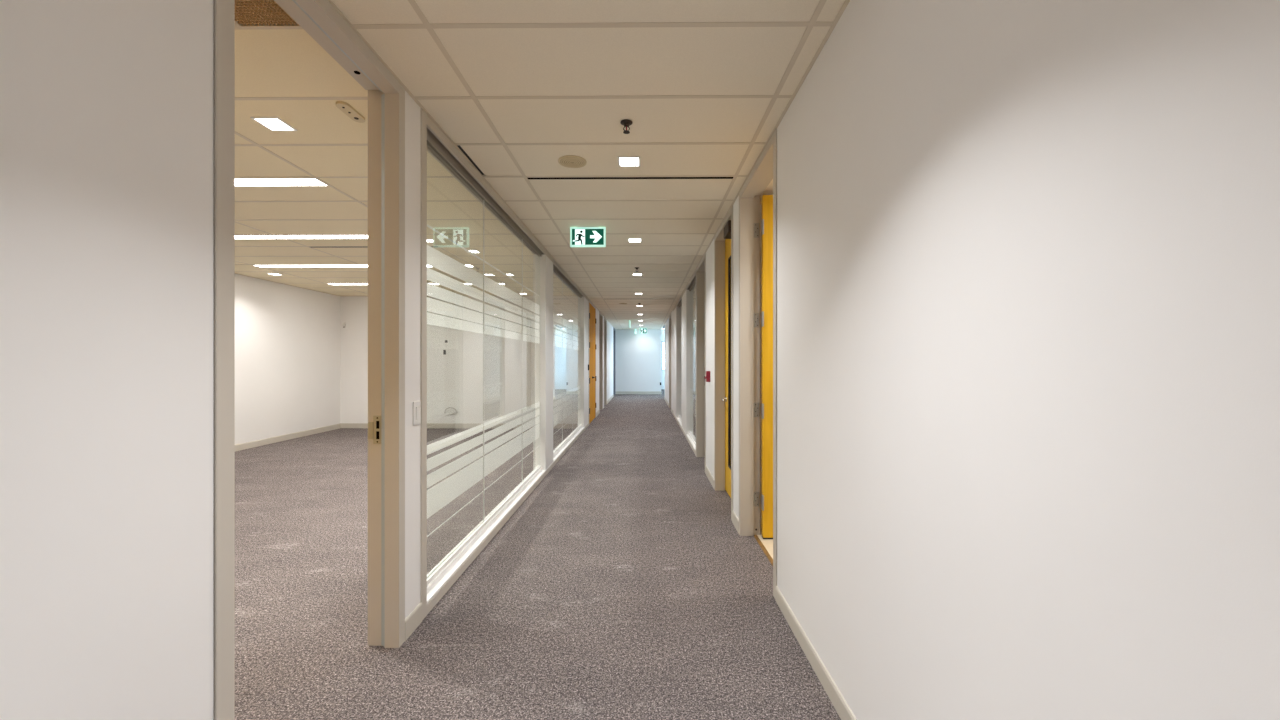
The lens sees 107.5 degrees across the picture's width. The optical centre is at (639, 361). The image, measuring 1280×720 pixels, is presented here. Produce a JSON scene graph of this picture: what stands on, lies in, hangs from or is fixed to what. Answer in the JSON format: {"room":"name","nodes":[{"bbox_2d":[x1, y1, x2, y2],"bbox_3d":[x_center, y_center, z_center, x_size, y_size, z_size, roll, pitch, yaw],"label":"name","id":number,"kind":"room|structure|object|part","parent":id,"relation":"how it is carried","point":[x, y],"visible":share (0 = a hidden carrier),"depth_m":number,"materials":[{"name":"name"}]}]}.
{"room":"office corridor","nodes":[
{"label":"office corridor","id":0,"kind":"room"},
{"bbox_2d":[0,0,419,719],"bbox_3d":[-1.250,0.005,-0.763,0.145,2.720,6.456,0,0,0],"label":"wall","id":1,"kind":"structure","parent":0,"point":[107,228],"depth_m":1.04,"materials":[{"name":"paint"}]},
{"bbox_2d":[213,0,404,719],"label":"door","id":2,"kind":"structure","parent":1,"relation":"in","point":[319,19],"depth_m":2.23,"materials":[{"name":"paint"},{"name":"rubber"}]},
{"bbox_3d":[-1.273,0.328,2.249,0.059,0.135,0.006,0,0,0],"label":"strike plate","id":3,"kind":"part","parent":2,"relation":"part of","materials":[{"name":"metal"}]},
{"bbox_2d":[405,602,421,640],"bbox_3d":[-1.149,1.315,2.378,0.010,0.100,0.174,0,0,0],"label":"baseboard","id":4,"kind":"structure","parent":1,"relation":"attached to","point":[413,620],"depth_m":2.37,"materials":[{"name":"beige wood"}]},
{"bbox_2d":[413,401,420,424],"bbox_3d":[-1.147,0.265,2.417,0.013,0.120,0.074,0,0,0],"label":"light switch","id":5,"kind":"object","parent":1,"relation":"attached to","point":[417,404],"visible":1,"depth_m":2.41,"materials":[{"name":"white plastic"}]},
{"bbox_2d":[328,0,611,324],"bbox_3d":[-1.106,-1.335,7.758,0.016,0.004,23.500,0,0,0],"label":"trim","id":6,"kind":"structure","parent":1,"relation":"attached to","point":[330,1],"depth_m":2.55,"materials":[{"name":"beige paint"}]},
{"bbox_2d":[420,108,588,619],"bbox_3d":[-1.194,0.017,6.237,0.152,2.697,7.544,0,0,0],"label":"window","id":7,"kind":"structure","parent":1,"relation":"in","point":[559,331],"depth_m":3.79,"materials":[{"name":"glass"}]},
{"bbox_3d":[-1.222,0.017,2.493,0.152,2.697,0.056,0,0,0],"label":"frame post","id":8,"kind":"part","parent":7,"relation":"part of","materials":[{"name":"metal"}]},
{"bbox_3d":[-1.188,-0.002,6.619,0.010,2.532,1.056,0,0,0],"label":"glass pane","id":9,"kind":"part","parent":7,"relation":"part of","materials":[{"name":"clear glass"}]},
{"bbox_3d":[-1.181,-0.002,7.674,0.010,2.532,1.046,0,0,0],"label":"glass pane","id":10,"kind":"part","parent":7,"relation":"part of","materials":[{"name":"clear glass"}]},
{"bbox_3d":[-1.173,-0.002,8.724,0.010,2.532,1.046,0,0,0],"label":"glass pane","id":11,"kind":"part","parent":7,"relation":"part of","materials":[{"name":"clear glass"}]},
{"bbox_2d":[235,274,339,444],"bbox_3d":[-6.213,0.005,4.972,0.100,2.720,9.450,0,0,0],"label":"wall","id":12,"kind":"structure","parent":0,"point":[287,337],"depth_m":8.08,"materials":[{"name":"paint"}]},
{"bbox_2d":[235,273,337,295],"bbox_3d":[-6.154,-1.335,4.971,0.018,0.004,9.250,0,0,0],"label":"trim","id":13,"kind":"structure","parent":12,"relation":"attached to","point":[235,273],"depth_m":8.02,"materials":[{"name":"beige paint"}]},
{"bbox_2d":[235,424,340,450],"bbox_3d":[-6.158,1.315,4.971,0.010,0.100,9.250,0,0,0],"label":"baseboard","id":14,"kind":"structure","parent":12,"relation":"attached to","point":[252,444],"depth_m":8.07,"materials":[{"name":"beige wood"}]},
{"bbox_2d":[235,24,533,295],"bbox_3d":[-3.721,-1.350,4.953,4.883,0.030,9.250,0,0,0],"label":"ceiling","id":15,"kind":"structure","parent":0,"point":[284,73],"depth_m":3.63,"materials":[{"name":"beige paint"}]},
{"bbox_2d":[235,0,300,27],"bbox_3d":[-1.459,-1.388,1.618,0.293,0.114,0.500,0,0,0],"label":"ceiling vent","id":16,"kind":"object","parent":15,"relation":"in","point":[259,12],"visible":0.52,"depth_m":1.81,"materials":[{"name":"brown metal"}]},
{"bbox_3d":[-1.459,-1.341,1.618,0.293,0.020,0.500,0,0,0],"label":"frame","id":17,"kind":"part","parent":16,"relation":"part of","materials":[{"name":"beige paint"}]},
{"bbox_2d":[250,116,296,130],"bbox_3d":[-2.053,-1.335,2.635,0.148,0.007,0.148,0,0,0],"label":"recessed light","id":18,"kind":"object","parent":15,"relation":"in","point":[273,123],"visible":1,"depth_m":2.63,"materials":[{"name":"white paint"}]},
{"bbox_2d":[235,178,328,185],"bbox_3d":[-3.872,-1.339,3.499,3.018,0.015,0.144,0,0,0],"label":"recessed light","id":19,"kind":"object","parent":15,"relation":"in","point":[238,181],"visible":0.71,"depth_m":3.49,"materials":[{"name":"white paint"}]},
{"bbox_2d":[235,235,367,238],"bbox_3d":[-3.860,-1.339,5.023,3.018,0.015,0.144,0,0,0],"label":"recessed light","id":20,"kind":"object","parent":15,"relation":"in","point":[236,236],"visible":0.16,"depth_m":5.02,"materials":[{"name":"white paint"}]},
{"bbox_2d":[311,247,367,247],"bbox_3d":[-3.104,-1.395,5.475,1.498,0.120,0.039,0,0,0],"label":"ceiling vent","id":21,"kind":"object","parent":15,"relation":"in","point":[311,247],"visible":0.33,"depth_m":5.50,"materials":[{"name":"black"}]},
{"bbox_2d":[336,101,364,122],"bbox_3d":[-1.543,-1.329,2.504,0.068,0.019,0.195,0,0,0],"label":"ceiling sensor","id":22,"kind":"object","parent":15,"relation":"attached to","point":[346,108],"visible":1,"depth_m":2.49,"materials":[{"name":"beige plastic"}]},
{"bbox_2d":[254,265,473,266],"bbox_3d":[-3.849,-1.339,6.547,3.018,0.015,0.144,0,0,0],"label":"recessed light","id":23,"kind":"object","parent":15,"relation":"in","point":[254,265],"visible":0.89,"depth_m":6.51,"materials":[{"name":"white paint"}]},
{"bbox_2d":[327,283,505,284],"bbox_3d":[-3.838,-1.339,8.071,3.018,0.015,0.144,0,0,0],"label":"recessed light","id":24,"kind":"object","parent":15,"relation":"in","point":[327,283],"visible":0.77,"depth_m":8.02,"materials":[{"name":"white paint"}]},
{"bbox_2d":[464,250,480,252],"bbox_3d":[-2.030,-1.335,5.683,0.148,0.007,0.148,0,0,0],"label":"recessed light","id":25,"kind":"object","parent":15,"relation":"in","point":[472,251],"visible":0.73,"depth_m":5.69,"materials":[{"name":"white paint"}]},
{"bbox_2d":[340,296,532,423],"bbox_3d":[-3.686,0.005,9.628,4.883,2.720,0.100,0,0,0],"label":"wall","id":26,"kind":"structure","parent":0,"point":[454,379],"depth_m":9.58,"materials":[{"name":"paint"}]},
{"bbox_2d":[340,423,532,427],"bbox_3d":[-3.687,1.315,9.573,4.883,0.100,0.010,0,0,0],"label":"baseboard","id":27,"kind":"structure","parent":26,"relation":"attached to","point":[343,425],"depth_m":9.57,"materials":[{"name":"beige wood"}]},
{"bbox_2d":[444,407,457,413],"bbox_3d":[-3.849,1.002,9.549,0.272,0.156,0.061,0,0,0],"label":"outlet","id":28,"kind":"object","parent":26,"relation":"attached to","point":[450,412],"visible":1,"depth_m":9.55,"materials":[{"name":"white plastic"}]},
{"bbox_2d":[235,390,840,719],"bbox_3d":[-1.078,1.388,9.558,10.300,0.054,27.300,0,0,0],"label":"floor","id":29,"kind":"structure","parent":0,"point":[625,585],"depth_m":2.70,"materials":[{"name":"carpet"}]},
{"bbox_2d":[457,145,663,328],"bbox_3d":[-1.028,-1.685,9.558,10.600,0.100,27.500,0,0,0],"label":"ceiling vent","id":30,"kind":"structure","parent":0,"point":[459,146],"depth_m":3.80,"materials":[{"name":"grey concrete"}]},
{"bbox_2d":[331,0,844,328],"bbox_3d":[-0.146,-1.350,7.751,1.935,0.030,23.500,0,0,0],"label":"ceiling","id":31,"kind":"structure","parent":0,"point":[521,86],"depth_m":2.40,"materials":[{"name":"beige paint"}]},
{"bbox_2d":[558,155,586,167],"bbox_3d":[-0.452,-1.333,3.134,0.188,0.009,0.188,0,0,0],"label":"ceiling speaker","id":32,"kind":"object","parent":31,"relation":"attached to","point":[570,161],"visible":1,"depth_m":3.12,"materials":[{"name":"beige plastic"}]},
{"bbox_2d":[560,157,583,165],"bbox_3d":[-0.452,-1.333,3.134,0.159,0.006,0.159,0,0,0],"label":"speaker grille","id":33,"kind":"object","parent":32,"relation":"attached to","point":[564,161],"depth_m":3.11,"materials":[{"name":"beige metal"}]},
{"bbox_2d":[570,227,605,246],"bbox_3d":[-0.517,-1.238,4.658,0.351,0.199,0.036,0,0,0],"label":"exit sign","id":34,"kind":"object","parent":31,"relation":"attached to","point":[579,236],"visible":1,"depth_m":4.64,"materials":[{"name":"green plastic"}]},
{"bbox_3d":[-0.594,-1.232,4.642,0.099,0.152,0.001,0,0,0],"label":"white door","id":35,"kind":"part","parent":34,"relation":"part of","materials":[{"name":"white plastic"}]},
{"bbox_2d":[620,119,632,133],"bbox_3d":[-0.075,-1.308,2.621,0.068,0.057,0.068,0,0,0],"label":"sprinkler","id":36,"kind":"object","parent":31,"relation":"attached to","point":[626,123],"visible":1,"depth_m":2.61,"materials":[{"name":"brown metal"}]},
{"bbox_2d":[618,156,639,166],"bbox_3d":[-0.071,-1.335,3.131,0.148,0.007,0.148,0,0,0],"label":"recessed light","id":37,"kind":"object","parent":31,"relation":"in","point":[623,161],"visible":1,"depth_m":3.13,"materials":[{"name":"white paint"}]},
{"bbox_2d":[528,177,732,179],"bbox_3d":[-0.071,-1.395,3.420,1.498,0.120,0.039,0,0,0],"label":"ceiling vent","id":38,"kind":"object","parent":31,"relation":"in","point":[549,178],"visible":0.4,"depth_m":3.43,"materials":[{"name":"black metal"}]},
{"bbox_2d":[628,238,641,241],"bbox_3d":[-0.056,-1.335,5.163,0.148,0.007,0.148,0,0,0],"label":"recessed light","id":39,"kind":"object","parent":31,"relation":"in","point":[629,239],"visible":1,"depth_m":5.14,"materials":[{"name":"white paint"}]},
{"bbox_2d":[640,328,646,333],"bbox_3d":[0.135,-1.219,18.613,0.290,0.236,0.036,0,0,0],"label":"exit sign","id":40,"kind":"object","parent":31,"relation":"attached to","point":[642,330],"visible":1,"depth_m":18.60,"materials":[{"name":"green plastic"}]},
{"bbox_2d":[596,308,612,411],"bbox_3d":[-1.133,0.005,14.854,0.145,2.720,6.738,0,0,0],"label":"wall","id":41,"kind":"structure","parent":0,"point":[609,326],"depth_m":15.26,"materials":[{"name":"paint"}]},
{"bbox_2d":[589,300,595,423],"bbox_3d":[-1.134,0.017,10.759,0.206,2.697,1.452,0,0,0],"label":"door","id":42,"kind":"structure","parent":41,"relation":"in","point":[592,309],"depth_m":10.76,"materials":[{"name":"paint"}]},
{"bbox_2d":[599,311,602,409],"bbox_3d":[-1.148,0.015,12.899,0.159,2.701,0.996,0,0,0],"label":"door","id":43,"kind":"structure","parent":41,"relation":"in","point":[600,313],"depth_m":13.34,"materials":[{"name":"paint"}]},
{"bbox_2d":[604,317,606,404],"bbox_3d":[-1.137,0.015,14.364,0.159,2.701,0.966,0,0,0],"label":"door","id":44,"kind":"structure","parent":41,"relation":"in","point":[605,319],"depth_m":14.79,"materials":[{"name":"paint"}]},
{"bbox_2d":[613,327,614,393],"bbox_3d":[-1.103,0.015,18.844,0.159,2.701,1.246,0,0,0],"label":"door","id":45,"kind":"structure","parent":41,"relation":"in","point":[613,327],"depth_m":18.22,"materials":[{"name":"grey paint"}]},
{"bbox_2d":[615,331,660,390],"bbox_3d":[-0.281,0.005,19.563,2.345,2.720,0.120,0,0,0],"label":"wall","id":46,"kind":"structure","parent":0,"point":[637,356],"depth_m":19.50,"materials":[{"name":"paint"}]},
{"bbox_2d":[615,391,660,393],"bbox_3d":[-0.081,1.305,19.495,1.945,0.120,0.012,0,0,0],"label":"baseboard","id":47,"kind":"structure","parent":46,"relation":"attached to","point":[616,392],"depth_m":19.49,"materials":[{"name":"white wood"}]},
{"bbox_2d":[615,329,660,330],"bbox_3d":[-0.066,-1.304,19.486,1.915,0.059,0.030,0,0,0],"label":"trim","id":48,"kind":"structure","parent":46,"relation":"attached to","point":[615,329],"depth_m":19.47,"materials":[{"name":"white paint"}]},
{"bbox_2d":[661,334,663,388],"bbox_3d":[2.396,0.005,23.143,2.955,2.720,0.120,0,0,0],"label":"wall","id":49,"kind":"structure","parent":0,"point":[662,335],"depth_m":23.09,"materials":[{"name":"paint"}]},
{"bbox_2d":[662,341,663,370],"bbox_3d":[1.279,-0.275,23.151,0.430,1.440,0.060,0,0,0],"label":"window","id":50,"kind":"structure","parent":49,"relation":"in","point":[662,341],"depth_m":23.12,"materials":[{"name":"grey"}]},
{"bbox_2d":[664,311,672,409],"bbox_3d":[0.945,0.005,14.543,0.145,2.720,5.100,0,0,0],"label":"wall","id":51,"kind":"structure","parent":0,"point":[666,326],"depth_m":14.92,"materials":[{"name":"paint"}]},
{"bbox_2d":[669,314,670,407],"bbox_3d":[0.936,0.015,13.393,0.159,2.701,1.016,0,0,0],"label":"door","id":52,"kind":"structure","parent":51,"relation":"in","point":[670,314],"depth_m":13.85,"materials":[{"name":"paint"}]},
{"bbox_2d":[673,270,695,454],"bbox_3d":[0.902,0.017,9.373,0.152,2.697,5.242,0,0,0],"label":"window","id":53,"kind":"structure","parent":51,"relation":"in","point":[684,311],"depth_m":8.35,"materials":[{"name":"glass"}]},
{"bbox_3d":[0.905,-0.002,10.153,0.010,2.532,1.476,0,0,0],"label":"glass pane","id":54,"kind":"part","parent":53,"relation":"part of","materials":[{"name":"clear glass"}]},
{"bbox_3d":[0.886,-0.002,7.581,0.010,2.532,1.542,0,0,0],"label":"glass pane","id":55,"kind":"part","parent":53,"relation":"part of","materials":[{"name":"clear glass"}]},
{"bbox_2d":[760,205,761,520],"bbox_3d":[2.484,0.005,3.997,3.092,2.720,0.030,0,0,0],"label":"door","id":56,"kind":"structure","parent":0,"point":[760,205],"depth_m":3.99,"materials":[{"name":"paint"}]},
{"bbox_2d":[760,179,772,204],"bbox_3d":[2.508,-1.345,7.131,3.092,0.020,10.500,0,0,0],"label":"ceiling","id":57,"kind":"structure","parent":0,"point":[769,190],"depth_m":3.68,"materials":[{"name":"paint"}]},
{"bbox_2d":[706,0,1279,719],"bbox_3d":[0.842,0.005,0.866,0.145,2.720,9.744,0,0,0],"label":"wall","id":58,"kind":"structure","parent":0,"point":[1028,251],"depth_m":0.92,"materials":[{"name":"paint"}]},
{"bbox_2d":[696,253,705,464],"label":"door","id":59,"kind":"structure","parent":58,"relation":"in","point":[701,268],"depth_m":6.69,"materials":[{"name":"paint"}]},
{"bbox_2d":[705,371,709,381],"bbox_3d":[0.775,0.172,5.394,0.056,0.125,0.090,0,0,0],"label":"fire alarm","id":60,"kind":"object","parent":58,"relation":"attached to","point":[707,377],"visible":1,"depth_m":5.35,"materials":[{"name":"red plastic"}]},
{"bbox_2d":[705,465,713,487],"bbox_3d":[0.798,1.315,5.377,0.010,0.100,0.723,0,0,0],"label":"baseboard","id":61,"kind":"structure","parent":58,"relation":"attached to","point":[707,472],"depth_m":5.35,"materials":[{"name":"white wood"}]},
{"bbox_2d":[714,205,732,519],"bbox_3d":[0.869,0.015,4.501,0.159,2.701,1.031,0,0,0],"label":"door","id":62,"kind":"structure","parent":58,"relation":"in","point":[723,239],"depth_m":4.96,"materials":[{"name":"paint"}]},
{"bbox_3d":[0.915,0.010,4.501,0.006,2.108,0.513,0,0,0],"label":"glass pane","id":63,"kind":"part","parent":62,"relation":"part of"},
{"bbox_2d":[732,511,738,532],"bbox_3d":[0.787,1.315,3.856,0.010,0.100,0.264,0,0,0],"label":"baseboard","id":64,"kind":"structure","parent":58,"relation":"attached to","point":[735,520],"depth_m":3.84,"materials":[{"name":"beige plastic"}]},
{"bbox_2d":[664,0,849,324],"bbox_3d":[0.804,-1.335,6.544,0.016,0.004,21.100,0,0,0],"label":"trim","id":65,"kind":"structure","parent":58,"relation":"attached to","point":[846,2],"depth_m":2.29,"materials":[{"name":"beige paint"}]},
{"bbox_2d":[739,128,776,597],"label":"door","id":66,"kind":"structure","parent":58,"relation":"in","point":[764,170],"depth_m":3.67,"materials":[{"name":"paint"}]},
{"bbox_2d":[775,586,856,719],"bbox_3d":[0.753,1.323,-0.664,0.010,0.085,6.683,0,0,0],"label":"baseboard","id":67,"kind":"structure","parent":58,"relation":"attached to","point":[834,694],"depth_m":2.05,"materials":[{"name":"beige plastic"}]}
]}

